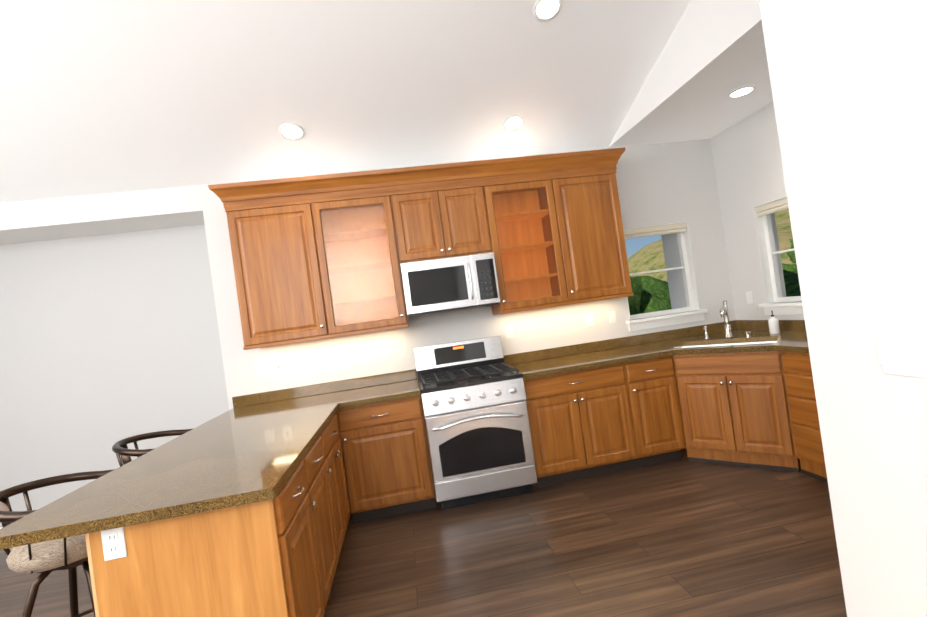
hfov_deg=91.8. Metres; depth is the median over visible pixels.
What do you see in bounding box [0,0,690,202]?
ceiling
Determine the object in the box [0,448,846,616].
floor
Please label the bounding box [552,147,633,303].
upper cabinet
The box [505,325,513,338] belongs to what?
electrical outlet plate
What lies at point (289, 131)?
recessed light
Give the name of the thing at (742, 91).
recessed light
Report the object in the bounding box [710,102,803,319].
wall
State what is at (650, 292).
backdrop
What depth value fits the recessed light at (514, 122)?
3.68 m
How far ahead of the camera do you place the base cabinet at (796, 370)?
3.01 m
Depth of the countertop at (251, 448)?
1.93 m
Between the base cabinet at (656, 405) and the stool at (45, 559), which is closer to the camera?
the stool at (45, 559)
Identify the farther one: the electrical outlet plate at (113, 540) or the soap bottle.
the soap bottle
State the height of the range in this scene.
1.180 m
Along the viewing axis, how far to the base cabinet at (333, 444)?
2.89 m
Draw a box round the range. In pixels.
[414,335,537,509]
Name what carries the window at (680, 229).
in the wall at (120, 319)
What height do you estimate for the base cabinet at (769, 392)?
0.689 m
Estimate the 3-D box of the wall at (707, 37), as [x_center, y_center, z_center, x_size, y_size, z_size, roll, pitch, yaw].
[1.697,-2.736,0.939,0.100,2.294,6.650,-8,0,-8]
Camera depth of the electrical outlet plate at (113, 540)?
1.57 m
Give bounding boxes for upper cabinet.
[208,176,335,349]
[312,169,407,336]
[388,160,511,314]
[488,154,575,312]
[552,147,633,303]
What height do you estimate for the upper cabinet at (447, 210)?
1.250 m
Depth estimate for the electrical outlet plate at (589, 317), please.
4.14 m
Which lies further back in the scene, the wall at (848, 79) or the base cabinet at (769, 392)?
the base cabinet at (769, 392)
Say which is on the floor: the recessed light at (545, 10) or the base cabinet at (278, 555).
the base cabinet at (278, 555)
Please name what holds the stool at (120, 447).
on the floor
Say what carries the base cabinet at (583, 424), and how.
on the floor
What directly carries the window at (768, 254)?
in the wall at (747, 162)
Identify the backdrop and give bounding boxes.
[628,208,800,314]
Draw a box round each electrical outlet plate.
[101,527,126,560]
[273,360,283,373]
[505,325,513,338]
[585,314,593,326]
[608,310,616,323]
[746,291,753,303]
[877,331,926,378]
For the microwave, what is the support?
attached to the upper cabinet at (447, 210)
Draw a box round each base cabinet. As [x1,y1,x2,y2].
[85,451,326,616]
[309,429,340,602]
[325,412,352,548]
[341,396,435,522]
[523,362,640,487]
[629,355,688,466]
[673,351,780,468]
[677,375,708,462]
[753,375,796,471]
[781,351,827,482]
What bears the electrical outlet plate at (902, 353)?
attached to the wall at (848, 79)
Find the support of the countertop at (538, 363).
on the base cabinet at (583, 424)
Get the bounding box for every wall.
[0,139,735,526]
[608,0,762,147]
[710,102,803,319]
[759,0,926,616]
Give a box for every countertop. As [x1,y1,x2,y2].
[0,381,339,549]
[336,369,420,408]
[503,328,715,378]
[672,320,808,354]
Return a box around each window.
[623,221,706,330]
[753,196,803,314]
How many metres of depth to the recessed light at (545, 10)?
2.79 m
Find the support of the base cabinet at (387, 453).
on the floor
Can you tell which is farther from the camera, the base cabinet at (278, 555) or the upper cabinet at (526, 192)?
the upper cabinet at (526, 192)
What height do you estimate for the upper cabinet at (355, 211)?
1.250 m
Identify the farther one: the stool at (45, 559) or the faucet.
the faucet
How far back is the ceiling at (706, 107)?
3.51 m
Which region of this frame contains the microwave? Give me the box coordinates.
[400,252,500,316]
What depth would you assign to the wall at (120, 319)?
3.99 m
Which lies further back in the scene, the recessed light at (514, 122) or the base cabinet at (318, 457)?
the recessed light at (514, 122)
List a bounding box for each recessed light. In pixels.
[279,123,304,140]
[502,115,523,131]
[533,0,561,21]
[727,85,755,97]
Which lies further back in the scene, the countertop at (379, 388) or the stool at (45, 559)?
the countertop at (379, 388)
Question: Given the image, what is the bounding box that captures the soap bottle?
[768,311,779,333]
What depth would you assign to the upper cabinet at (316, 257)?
3.45 m
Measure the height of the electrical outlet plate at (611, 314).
0.115 m
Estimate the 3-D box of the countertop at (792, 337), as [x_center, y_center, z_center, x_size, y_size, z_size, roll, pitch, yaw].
[2.321,0.304,2.826,1.089,0.320,2.919,-8,0,-8]
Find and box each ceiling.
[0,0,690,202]
[619,31,772,146]
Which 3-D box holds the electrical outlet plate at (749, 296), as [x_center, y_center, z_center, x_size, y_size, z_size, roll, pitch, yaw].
[2.633,-0.098,4.137,0.008,0.115,0.072,-8,0,-8]
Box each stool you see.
[0,469,114,616]
[112,429,191,466]
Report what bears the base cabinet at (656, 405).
on the floor
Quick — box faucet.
[703,301,750,338]
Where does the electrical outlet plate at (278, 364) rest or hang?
attached to the wall at (120, 319)
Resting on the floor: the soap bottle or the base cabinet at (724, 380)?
the base cabinet at (724, 380)

